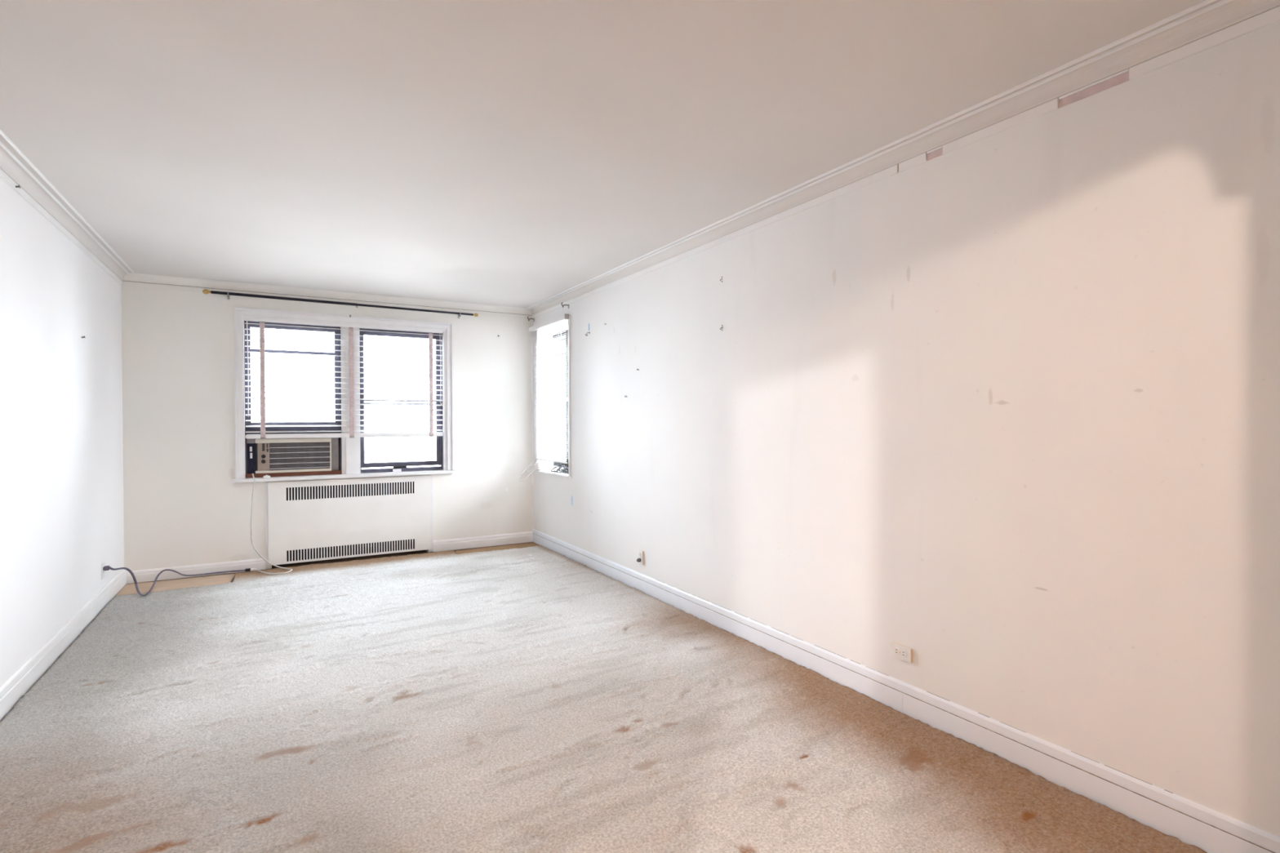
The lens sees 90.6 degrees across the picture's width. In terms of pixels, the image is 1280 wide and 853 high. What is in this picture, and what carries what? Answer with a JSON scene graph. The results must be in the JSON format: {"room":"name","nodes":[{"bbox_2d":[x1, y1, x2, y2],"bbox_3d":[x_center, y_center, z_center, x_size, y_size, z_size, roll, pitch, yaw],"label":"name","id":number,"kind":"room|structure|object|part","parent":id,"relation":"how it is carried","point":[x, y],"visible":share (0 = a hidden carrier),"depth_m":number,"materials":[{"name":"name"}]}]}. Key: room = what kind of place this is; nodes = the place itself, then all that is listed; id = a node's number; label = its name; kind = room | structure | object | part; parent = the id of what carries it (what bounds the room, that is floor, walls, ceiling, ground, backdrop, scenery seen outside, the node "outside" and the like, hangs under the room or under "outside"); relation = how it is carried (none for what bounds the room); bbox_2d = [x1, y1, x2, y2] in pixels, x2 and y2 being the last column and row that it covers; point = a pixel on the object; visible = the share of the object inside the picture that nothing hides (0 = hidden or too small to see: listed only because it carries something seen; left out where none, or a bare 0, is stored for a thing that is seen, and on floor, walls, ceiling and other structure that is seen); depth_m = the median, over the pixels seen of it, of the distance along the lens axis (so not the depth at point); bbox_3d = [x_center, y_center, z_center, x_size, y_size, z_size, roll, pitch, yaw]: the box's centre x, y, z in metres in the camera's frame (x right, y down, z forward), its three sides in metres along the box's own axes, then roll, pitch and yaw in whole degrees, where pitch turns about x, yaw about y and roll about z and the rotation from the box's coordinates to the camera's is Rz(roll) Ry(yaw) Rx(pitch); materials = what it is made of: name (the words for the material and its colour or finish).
{"room":"empty living room","nodes":[
{"label":"empty living room","id":0,"kind":"room"},
{"bbox_2d":[0,177,124,687],"bbox_3d":[-2.902,-0.007,2.449,0.280,2.812,6.963,0,1,-30],"label":"wall","id":1,"kind":"structure","parent":0,"point":[62,517],"depth_m":3.78,"materials":[{"name":"paint"}]},
{"bbox_2d":[0,568,126,721],"bbox_3d":[-2.789,1.327,2.570,0.017,0.142,6.883,0,1,-30],"label":"baseboard","id":2,"kind":"structure","parent":1,"relation":"attached to","point":[20,682],"depth_m":3.73,"materials":[{"name":"paint"}]},
{"bbox_2d":[0,129,134,284],"bbox_3d":[-2.758,-1.262,2.569,0.108,0.105,6.882,0,1,-30],"label":"trim","id":3,"kind":"structure","parent":1,"relation":"attached to","point":[13,171],"depth_m":3.72,"materials":[{"name":"paint"}]},
{"bbox_2d":[101,562,104,579],"bbox_3d":[-4.112,1.105,4.851,0.008,0.120,0.070,0,1,-30],"label":"wall outlet","id":4,"kind":"object","parent":1,"relation":"attached to","point":[103,563],"visible":1,"depth_m":4.83,"materials":[{"name":"white plastic"}]},
{"bbox_2d":[3,542,539,718],"bbox_3d":[-1.213,1.433,3.595,4.332,0.100,7.243,0,1,-30],"label":"floor","id":5,"kind":"structure","parent":0,"point":[403,553],"depth_m":6.49,"materials":[{"name":"brown wood"}]},
{"bbox_2d":[115,573,235,595],"bbox_3d":[-3.975,1.375,5.458,0.805,0.002,0.610,0,1,-30],"label":"strip","id":6,"kind":"object","parent":5,"relation":"on","point":[130,588],"visible":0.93,"depth_m":5.52,"materials":[{"name":"beige wood"}]},
{"bbox_2d":[264,474,433,568],"bbox_3d":[-2.953,0.941,6.523,1.561,0.836,0.178,0,1,-30],"label":"radiator cover","id":7,"kind":"object","parent":5,"relation":"on","point":[306,521],"visible":1,"depth_m":6.44,"materials":[{"name":"metal"}]},
{"bbox_2d":[455,542,538,554],"bbox_3d":[-1.554,1.354,6.934,0.975,0.002,0.430,0,1,-30],"label":"strip","id":8,"kind":"object","parent":5,"relation":"on","point":[527,544],"visible":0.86,"depth_m":7.04,"materials":[{"name":"brown wood"}]},
{"bbox_2d":[0,545,1206,852],"bbox_3d":[-1.147,1.374,3.481,3.719,0.029,6.783,0,1,-30],"label":"carpet","id":9,"kind":"object","parent":5,"relation":"on","point":[504,700],"visible":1,"depth_m":2.78,"materials":[{"name":"beige carpet"}]},
{"bbox_2d":[102,565,250,595],"bbox_3d":[-4.055,1.213,5.457,0.462,0.295,1.187,0,1,20],"label":"extension cord","id":10,"kind":"object","parent":9,"relation":"on","point":[105,567],"visible":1,"depth_m":5.30,"materials":[{"name":"grey plastic"}]},
{"bbox_2d":[121,284,533,571],"bbox_3d":[-2.956,-0.044,6.598,4.372,2.812,0.280,0,1,-30],"label":"wall","id":11,"kind":"structure","parent":0,"point":[182,505],"depth_m":5.89,"materials":[{"name":"paint"}]},
{"bbox_2d":[125,558,265,583],"bbox_3d":[-4.051,1.320,5.805,1.063,0.106,0.017,0,1,-30],"label":"baseboard","id":12,"kind":"structure","parent":11,"relation":"attached to","point":[149,575],"depth_m":5.79,"materials":[{"name":"paint"}]},
{"bbox_3d":[-4.053,1.284,5.807,1.063,0.034,0.012,0,1,-30],"label":"cap moulding","id":13,"kind":"part","parent":12,"relation":"part of","materials":[{"name":"paint"}]},
{"bbox_2d":[122,272,532,318],"bbox_3d":[-2.873,-1.297,6.435,3.756,0.103,0.070,0,1,-30],"label":"trim","id":14,"kind":"structure","parent":11,"relation":"attached to","point":[129,279],"depth_m":6.26,"materials":[{"name":"paint"}]},
{"bbox_2d":[202,288,478,318],"bbox_3d":[-2.898,-1.222,6.412,2.524,0.079,0.088,0,1,-30],"label":"curtain rod","id":15,"kind":"object","parent":11,"relation":"attached to","point":[205,291],"visible":1,"depth_m":6.25,"materials":[{"name":"black metal"}]},
{"bbox_3d":[-3.393,-1.231,6.101,1.227,0.032,0.026,0,1,-30],"label":"rod","id":16,"kind":"part","parent":15,"relation":"part of","materials":[{"name":"black metal"}]},
{"bbox_3d":[-2.375,-1.234,6.689,1.225,0.028,0.022,0,1,-30],"label":"rod","id":17,"kind":"part","parent":15,"relation":"part of","materials":[{"name":"black metal"}]},
{"bbox_2d":[231,306,456,483],"bbox_3d":[-2.988,-0.304,6.543,2.070,1.646,0.340,0,1,-30],"label":"window","id":18,"kind":"structure","parent":11,"relation":"in","point":[352,450],"depth_m":6.45,"materials":[{"name":"paint"}]},
{"bbox_3d":[-3.788,-0.284,6.088,0.014,1.473,0.090,0,1,-30],"label":"frame","id":19,"kind":"part","parent":18,"relation":"part of","materials":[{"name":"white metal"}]},
{"bbox_3d":[-3.439,-0.978,6.287,0.729,0.040,0.035,0,1,-30],"label":"sash rail","id":20,"kind":"part","parent":18,"relation":"part of","materials":[{"name":"brown metal"}]},
{"bbox_3d":[-3.436,-1.011,6.286,0.834,0.026,0.090,0,1,-30],"label":"frame","id":21,"kind":"part","parent":18,"relation":"part of","materials":[{"name":"brown metal"}]},
{"bbox_3d":[-3.436,0.035,6.296,0.729,0.158,0.035,0,1,-30],"label":"sash rail","id":22,"kind":"part","parent":18,"relation":"part of","materials":[{"name":"brown metal"}]},
{"bbox_2d":[246,437,340,473],"bbox_3d":[-3.521,0.270,6.452,0.833,0.357,0.516,0,1,-30],"label":"air conditioner","id":23,"kind":"object","parent":18,"relation":"on","point":[267,455],"visible":0.98,"depth_m":6.24,"materials":[{"name":"plastic"}]},
{"bbox_3d":[-3.639,0.293,6.124,0.100,0.266,0.028,0,1,-30],"label":"control panel","id":24,"kind":"part","parent":23,"relation":"part of","materials":[{"name":"beige plastic"}]},
{"bbox_2d":[250,473,292,574],"bbox_3d":[-3.474,0.901,5.943,0.502,0.907,0.211,0,1,26],"label":"power cord","id":25,"kind":"object","parent":23,"relation":"hanging from","point":[256,551],"visible":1,"depth_m":5.97,"materials":[{"name":"white plastic"}]},
{"bbox_2d":[269,441,329,470],"bbox_3d":[-3.366,0.291,6.279,0.528,0.266,0.032,0,1,-30],"label":"grille","id":26,"kind":"object","parent":23,"relation":"attached to","point":[283,455],"depth_m":6.27,"materials":[{"name":"grey plastic"}]},
{"bbox_3d":[-3.435,0.469,6.306,0.834,0.039,0.155,0,1,-30],"label":"sub sill","id":27,"kind":"part","parent":18,"relation":"part of","materials":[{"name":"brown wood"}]},
{"bbox_3d":[-3.077,-0.290,6.498,0.012,1.473,0.090,0,1,-30],"label":"frame","id":28,"kind":"part","parent":18,"relation":"part of","materials":[{"name":"brown metal"}]},
{"bbox_2d":[244,318,443,439],"bbox_3d":[-2.949,-0.466,6.459,1.838,1.162,0.067,0,1,-30],"label":"blind","id":29,"kind":"object","parent":18,"relation":"attached to","point":[262,357],"visible":1,"depth_m":6.42,"materials":[{"name":"plastic"}]},
{"bbox_3d":[-2.951,0.089,6.472,1.836,0.044,0.050,0,1,-30],"label":"rail","id":30,"kind":"part","parent":29,"relation":"part of","materials":[{"name":"plastic"}]},
{"bbox_3d":[-2.171,-0.640,6.881,0.009,0.770,0.007,0,1,-30],"label":"pull cord","id":31,"kind":"part","parent":29,"relation":"part of","materials":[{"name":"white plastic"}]},
{"bbox_3d":[-2.916,0.503,6.429,2.070,0.032,0.060,0,1,-30],"label":"sill","id":32,"kind":"part","parent":18,"relation":"part of","materials":[{"name":"paint"}]},
{"bbox_3d":[-2.915,-0.273,6.591,0.014,1.510,0.090,0,1,-30],"label":"frame","id":33,"kind":"part","parent":18,"relation":"part of","materials":[{"name":"brown metal"}]},
{"bbox_3d":[-2.567,-0.982,6.790,0.730,0.047,0.035,0,1,-30],"label":"sash rail","id":34,"kind":"part","parent":18,"relation":"part of","materials":[{"name":"brown metal"}]},
{"bbox_3d":[-2.566,-0.241,6.799,0.730,0.020,0.020,0,1,-30],"label":"sash rail","id":35,"kind":"part","parent":18,"relation":"part of","materials":[{"name":"brown metal"}]},
{"bbox_3d":[-2.565,-0.281,6.796,0.730,0.024,0.035,0,1,-30],"label":"sash rail","id":36,"kind":"part","parent":18,"relation":"part of","materials":[{"name":"brown metal"}]},
{"bbox_3d":[-2.562,-1.018,6.790,0.806,0.026,0.090,0,1,-30],"label":"frame","id":37,"kind":"part","parent":18,"relation":"part of","materials":[{"name":"brown metal"}]},
{"bbox_3d":[-2.562,0.404,6.803,0.730,0.050,0.035,0,1,-30],"label":"sash rail","id":38,"kind":"part","parent":18,"relation":"part of","materials":[{"name":"brown metal"}]},
{"bbox_3d":[-2.558,0.460,6.803,0.806,0.037,0.090,0,1,-30],"label":"frame","id":39,"kind":"part","parent":18,"relation":"part of","materials":[{"name":"brown metal"}]},
{"bbox_3d":[-2.202,-0.279,7.003,0.020,1.510,0.090,0,1,-30],"label":"frame","id":40,"kind":"part","parent":18,"relation":"part of","materials":[{"name":"brown metal"}]},
{"bbox_2d":[432,531,533,551],"bbox_3d":[-1.740,1.293,7.138,1.146,0.120,0.017,0,1,-30],"label":"baseboard","id":41,"kind":"structure","parent":11,"relation":"attached to","point":[521,537],"depth_m":7.11,"materials":[{"name":"paint"}]},
{"bbox_3d":[-1.742,1.252,7.139,1.146,0.038,0.012,0,1,-30],"label":"cap moulding","id":42,"kind":"part","parent":41,"relation":"part of","materials":[{"name":"paint"}]},
{"bbox_2d":[531,319,533,529],"bbox_3d":[-1.255,-0.025,7.408,0.016,2.464,0.016,0,1,-30],"label":"trim","id":43,"kind":"structure","parent":11,"relation":"attached to","point":[532,408],"depth_m":7.41,"materials":[{"name":"paint"}]},
{"bbox_2d":[0,0,1219,308],"bbox_3d":[-1.222,-1.388,3.570,4.332,0.120,7.243,0,1,-30],"label":"ceiling","id":44,"kind":"structure","parent":0,"point":[517,153],"depth_m":2.67,"materials":[{"name":"paint"}]},
{"bbox_2d":[533,20,1279,837],"bbox_3d":[0.608,-0.036,4.473,0.280,2.812,6.963,0,1,-30],"label":"wall","id":45,"kind":"structure","parent":0,"point":[1002,409],"depth_m":2.59,"materials":[{"name":"paint"}]},
{"bbox_2d":[534,315,571,478],"bbox_3d":[-0.837,-0.308,6.952,0.302,1.667,1.005,0,1,-30],"label":"window","id":46,"kind":"structure","parent":45,"relation":"in","point":[548,465],"depth_m":6.99,"materials":[{"name":"glass"}]},
{"bbox_2d":[528,313,568,463],"bbox_3d":[-1.010,-0.385,6.914,0.051,1.528,1.068,0,1,-30],"label":"blind","id":47,"kind":"object","parent":46,"relation":"attached to","point":[544,451],"visible":1,"depth_m":6.86,"materials":[{"name":"plastic"}]},
{"bbox_2d":[518,459,547,481],"bbox_3d":[-1.203,0.501,7.236,0.354,0.263,0.092,0,1,12],"label":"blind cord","id":48,"kind":"object","parent":47,"relation":"hanging from","point":[526,468],"visible":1,"depth_m":7.26,"materials":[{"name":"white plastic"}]},
{"bbox_3d":[-1.158,-0.366,7.156,0.001,1.470,0.001,0,1,-30],"label":"ladder cord","id":49,"kind":"part","parent":47,"relation":"part of","materials":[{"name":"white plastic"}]},
{"bbox_3d":[-1.008,-0.364,6.896,0.001,1.470,0.001,0,1,-30],"label":"ladder cord","id":50,"kind":"part","parent":47,"relation":"part of","materials":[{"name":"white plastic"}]},
{"bbox_3d":[-0.991,0.370,6.903,0.024,0.018,0.946,0,1,-30],"label":"rail","id":51,"kind":"part","parent":47,"relation":"part of","materials":[{"name":"plastic"}]},
{"bbox_3d":[-0.849,-0.362,6.619,0.001,1.470,0.001,0,1,-30],"label":"ladder cord","id":52,"kind":"part","parent":47,"relation":"part of","materials":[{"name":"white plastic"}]},
{"bbox_3d":[-0.955,0.517,6.890,0.022,0.017,1.005,0,1,-30],"label":"sill","id":53,"kind":"part","parent":46,"relation":"part of","materials":[{"name":"paint"}]},
{"bbox_3d":[-0.822,-1.074,6.932,0.035,0.045,0.755,0,1,-30],"label":"sash rail","id":54,"kind":"part","parent":46,"relation":"part of","materials":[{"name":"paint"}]},
{"bbox_3d":[-0.817,0.476,6.946,0.035,0.052,0.755,0,1,-30],"label":"sash rail","id":55,"kind":"part","parent":46,"relation":"part of","materials":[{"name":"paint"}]},
{"bbox_2d":[551,464,568,473],"bbox_3d":[-0.840,0.459,6.836,0.094,0.089,0.530,0,1,-30],"label":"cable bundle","id":56,"kind":"object","parent":46,"relation":"on","point":[565,468],"visible":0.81,"depth_m":6.85,"materials":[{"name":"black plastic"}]},
{"bbox_3d":[-0.821,-0.683,6.936,0.004,0.737,0.755,0,1,-30],"label":"glass pane","id":57,"kind":"part","parent":46,"relation":"part of","materials":[{"name":"glass"}]},
{"bbox_3d":[-0.819,0.085,6.942,0.004,0.730,0.755,0,1,-30],"label":"glass pane","id":58,"kind":"part","parent":46,"relation":"part of","materials":[{"name":"glass"}]},
{"bbox_2d":[636,550,644,564],"bbox_3d":[-0.006,1.081,5.228,0.046,0.115,0.075,0,1,-30],"label":"wall outlet","id":59,"kind":"object","parent":45,"relation":"attached to","point":[640,560],"visible":1,"depth_m":5.21,"materials":[{"name":"beige plastic"}]},
{"bbox_3d":[0.003,1.081,5.233,0.004,0.115,0.074,0,1,-30],"label":"plate","id":60,"kind":"part","parent":59,"relation":"part of","materials":[{"name":"white plastic"}]},
{"bbox_2d":[890,641,912,662],"bbox_3d":[1.261,1.089,3.058,0.018,0.069,0.116,0,1,-30],"label":"wall outlet","id":61,"kind":"object","parent":45,"relation":"attached to","point":[900,651],"visible":1,"depth_m":3.05,"materials":[{"name":"beige plastic"}]},
{"bbox_2d":[893,647,899,654],"bbox_3d":[1.245,1.089,3.072,0.003,0.033,0.033,0,1,-30],"label":"socket","id":62,"kind":"object","parent":61,"relation":"attached to","point":[896,650],"depth_m":3.07,"materials":[{"name":"white plastic"}]},
{"bbox_2d":[900,649,906,657],"bbox_3d":[1.264,1.090,3.038,0.003,0.033,0.033,0,1,-30],"label":"socket","id":63,"kind":"object","parent":61,"relation":"attached to","point":[903,652],"depth_m":3.04,"materials":[{"name":"white plastic"}]},
{"bbox_2d":[525,0,1279,318],"bbox_3d":[0.416,-1.289,4.399,0.108,0.105,6.882,0,1,-30],"label":"trim","id":64,"kind":"structure","parent":45,"relation":"attached to","point":[1221,21],"depth_m":2.62,"materials":[{"name":"paint"}]},
{"bbox_2d":[532,528,1279,852],"bbox_3d":[0.463,1.296,4.446,0.017,0.148,6.883,0,1,-30],"label":"baseboard","id":65,"kind":"structure","parent":45,"relation":"attached to","point":[1211,831],"depth_m":2.67,"materials":[{"name":"paint"}]}
]}

